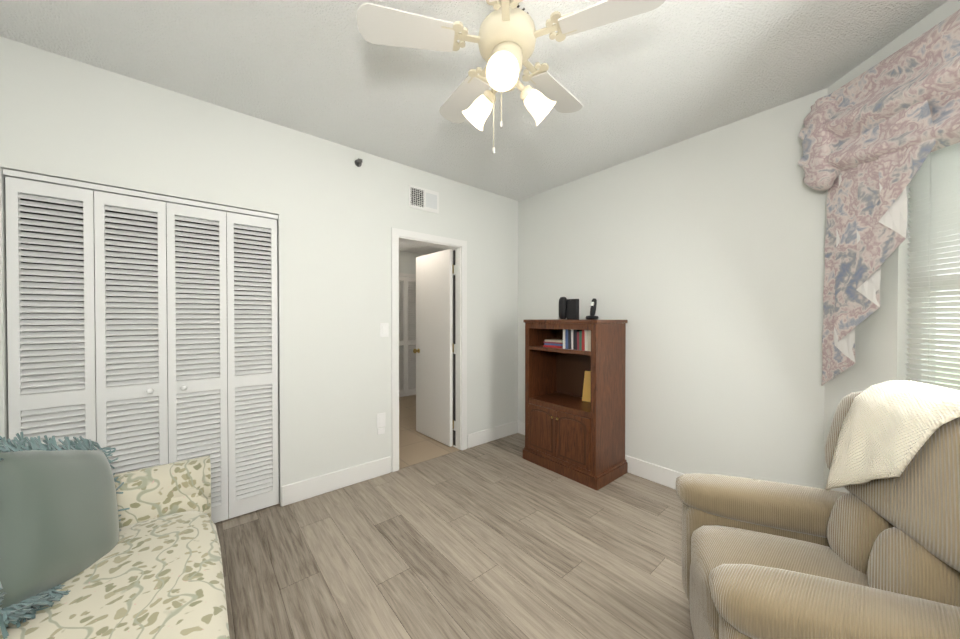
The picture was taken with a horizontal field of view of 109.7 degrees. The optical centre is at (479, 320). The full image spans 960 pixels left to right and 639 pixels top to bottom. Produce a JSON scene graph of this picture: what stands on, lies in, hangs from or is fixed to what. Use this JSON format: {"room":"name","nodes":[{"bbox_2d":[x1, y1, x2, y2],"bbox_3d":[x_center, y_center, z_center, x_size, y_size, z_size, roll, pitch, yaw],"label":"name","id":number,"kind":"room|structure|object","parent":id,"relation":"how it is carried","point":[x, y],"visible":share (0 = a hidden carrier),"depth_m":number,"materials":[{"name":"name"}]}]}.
{"room":"living room","nodes":[
{"label":"living room","id":0,"kind":"room"},
{"bbox_2d":[20,193,270,463],"bbox_3d":[-2.136,-0.031,2.340,1.850,2.650,0.700,0,1,-40],"label":"wall","id":1,"kind":"structure","parent":0,"point":[137,269],"depth_m":2.43,"materials":[{"name":"grey paint"}]},
{"bbox_2d":[0,36,517,505],"bbox_3d":[-0.997,-0.035,2.755,3.870,2.650,0.120,0,1,-40],"label":"wall","id":2,"kind":"structure","parent":0,"point":[336,209],"depth_m":2.46,"materials":[{"name":"white paint"}]},
{"bbox_2d":[3,169,278,522],"bbox_3d":[-1.849,0.277,1.998,1.144,2.017,0.077,0,1,-40],"label":"bifold closet doors","id":3,"kind":"structure","parent":2,"relation":"in","point":[140,421],"depth_m":1.95,"materials":[{"name":"white wood"}]},
{"bbox_2d":[355,158,361,166],"bbox_3d":[-0.955,-1.254,2.668,0.056,0.056,0.049,0,1,-40],"label":"detector","id":4,"kind":"object","parent":2,"relation":"attached to","point":[358,161],"visible":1,"depth_m":2.67,"materials":[{"name":"grey plastic"}]},
{"bbox_2d":[377,413,384,434],"bbox_3d":[-0.826,0.857,2.822,0.075,0.174,0.009,0,1,-40],"label":"electrical outlet plate","id":5,"kind":"object","parent":2,"relation":"attached to","point":[380,419],"visible":1,"depth_m":2.82,"materials":[{"name":"white plastic"}]},
{"bbox_2d":[380,323,388,336],"bbox_3d":[-0.802,0.074,2.834,0.075,0.118,0.010,0,1,-40],"label":"switch plate","id":6,"kind":"object","parent":2,"relation":"attached to","point":[384,329],"visible":1,"depth_m":2.83,"materials":[{"name":"white plastic"}]},
{"bbox_2d":[409,184,438,213],"bbox_3d":[-0.504,-1.103,3.066,0.310,0.200,0.018,0,1,-40],"label":"air vent","id":7,"kind":"object","parent":2,"relation":"in","point":[423,199],"visible":1,"depth_m":3.05,"materials":[{"name":"white metal"}]},
{"bbox_2d":[391,228,466,471],"bbox_3d":[-0.486,0.246,3.183,0.800,2.080,0.152,0,1,-40],"label":"door frame","id":8,"kind":"structure","parent":2,"relation":"attached to","point":[459,247],"depth_m":3.29,"materials":[{"name":"white wood"}]},
{"bbox_2d":[413,249,455,446],"bbox_3d":[-0.505,0.272,3.646,0.174,2.000,0.690,0,1,-40],"label":"door leaf","id":9,"kind":"structure","parent":2,"relation":"in","point":[435,367],"depth_m":3.59,"materials":[{"name":"white wood"}]},
{"bbox_2d":[281,420,683,505],"bbox_3d":[0.203,1.234,1.326,3.630,0.140,3.630,0,1,-40],"label":"baseboard","id":10,"kind":"structure","parent":2,"relation":"attached to","point":[291,493],"depth_m":2.69,"materials":[{"name":"white wood"}]},
{"bbox_2d":[399,251,424,350],"bbox_3d":[-1.774,0.006,5.297,2.190,2.520,0.120,0,1,-40],"label":"wall","id":11,"kind":"structure","parent":0,"point":[407,262],"depth_m":5.69,"materials":[{"name":"white paint"}]},
{"bbox_2d":[399,273,415,396],"bbox_3d":[-1.231,0.233,5.615,0.800,2.060,0.082,0,1,-40],"label":"louvered door","id":12,"kind":"structure","parent":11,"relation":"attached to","point":[407,369],"depth_m":5.63,"materials":[{"name":"white wood"}]},
{"bbox_2d":[399,241,447,254],"bbox_3d":[-0.986,-1.195,4.347,2.200,0.100,2.330,0,1,-40],"label":"ceiling","id":13,"kind":"structure","parent":0,"point":[415,248],"depth_m":5.38,"materials":[{"name":"white paint"}]},
{"bbox_2d":[452,249,452,288],"bbox_3d":[-0.137,0.007,5.144,0.130,2.520,2.450,0,1,-40],"label":"wall","id":14,"kind":"structure","parent":0,"point":[452,249],"depth_m":5.41,"materials":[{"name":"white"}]},
{"bbox_2d":[214,395,693,638],"bbox_3d":[-0.466,1.344,2.287,4.070,0.102,6.200,0,1,-40],"label":"floor","id":15,"kind":"structure","parent":0,"point":[501,538],"depth_m":1.86,"materials":[{"name":"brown wood"}]},
{"bbox_2d":[0,432,229,638],"bbox_3d":[-1.025,0.819,0.664,0.860,0.982,2.204,0,1,-40],"label":"sofa","id":16,"kind":"object","parent":15,"relation":"on","point":[92,546],"visible":1,"depth_m":1.07,"materials":[{"name":"beige fabric"}]},
{"bbox_2d":[0,432,129,638],"bbox_3d":[-1.418,0.645,1.140,0.351,0.643,0.685,0,1,-40],"label":"pillow","id":17,"kind":"object","parent":16,"relation":"on","point":[65,516],"depth_m":1.04,"materials":[{"name":"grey fabric"}]},
{"bbox_2d":[523,297,627,490],"bbox_3d":[0.817,0.533,3.003,0.511,1.510,0.770,0,1,-40],"label":"cabinet","id":18,"kind":"object","parent":15,"relation":"on","point":[574,397],"visible":1,"depth_m":2.84,"materials":[{"name":"brown wood"}]},
{"bbox_2d":[676,381,959,638],"bbox_3d":[1.195,0.733,1.040,0.945,1.067,0.815,0,1,22],"label":"recliner","id":19,"kind":"object","parent":15,"relation":"on","point":[874,553],"visible":1,"depth_m":0.97,"materials":[{"name":"beige fabric"}]},
{"bbox_2d":[825,381,959,490],"bbox_3d":[1.393,0.404,0.890,0.616,0.407,0.690,0,1,-40],"label":"blanket","id":20,"kind":"object","parent":19,"relation":"on","point":[888,435],"depth_m":1.00,"materials":[{"name":"beige fabric"}]},
{"bbox_2d":[0,0,947,200],"bbox_3d":[0.203,-1.396,1.301,3.870,0.100,3.870,0,1,-40],"label":"ceiling","id":21,"kind":"structure","parent":0,"point":[666,73],"depth_m":1.79,"materials":[{"name":"white paint"}]},
{"bbox_2d":[357,0,664,153],"bbox_3d":[0.116,-1.011,1.395,1.088,0.672,1.093,0,1,-40],"label":"ceiling fan","id":22,"kind":"object","parent":21,"relation":"hanging from","point":[506,37],"visible":1,"depth_m":1.30,"materials":[{"name":"beige"}]},
{"bbox_2d":[518,88,827,488],"bbox_3d":[1.253,-0.037,2.983,0.120,2.650,2.650,0,1,-40],"label":"wall","id":23,"kind":"structure","parent":0,"point":[697,262],"depth_m":2.43,"materials":[{"name":"white paint"}]},
{"bbox_2d":[824,0,959,492],"bbox_3d":[2.002,-0.020,1.151,0.120,2.650,1.760,0,1,5],"label":"wall","id":24,"kind":"structure","parent":0,"point":[881,345],"depth_m":1.66,"materials":[{"name":"white paint"}]},
{"bbox_2d":[798,9,959,384],"bbox_3d":[1.824,-0.420,1.163,0.161,1.590,1.570,0,1,5],"label":"swag","id":25,"kind":"object","parent":24,"relation":"attached to","point":[873,137],"visible":1,"depth_m":1.62,"materials":[{"name":"pink"}]},
{"bbox_2d":[910,240,959,383],"bbox_3d":[1.990,-0.150,1.151,0.135,1.390,0.941,0,1,5],"label":"window","id":26,"kind":"structure","parent":24,"relation":"in","point":[926,333],"depth_m":1.55,"materials":[{"name":"white glass"}]},
{"bbox_2d":[906,142,959,390],"bbox_3d":[1.977,-0.163,1.151,0.030,1.364,0.886,0,1,5],"label":"window blinds","id":27,"kind":"object","parent":26,"relation":"attached to","point":[934,199],"visible":0.69,"depth_m":1.49,"materials":[{"name":"white plastic"}]},
{"label":"outside","id":28,"kind":"structure","parent":0,"visible":0},
{"bbox_2d":[936,234,959,390],"bbox_3d":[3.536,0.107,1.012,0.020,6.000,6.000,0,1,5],"label":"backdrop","id":29,"kind":"structure","parent":28,"point":[948,334],"depth_m":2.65,"materials":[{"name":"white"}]}
]}

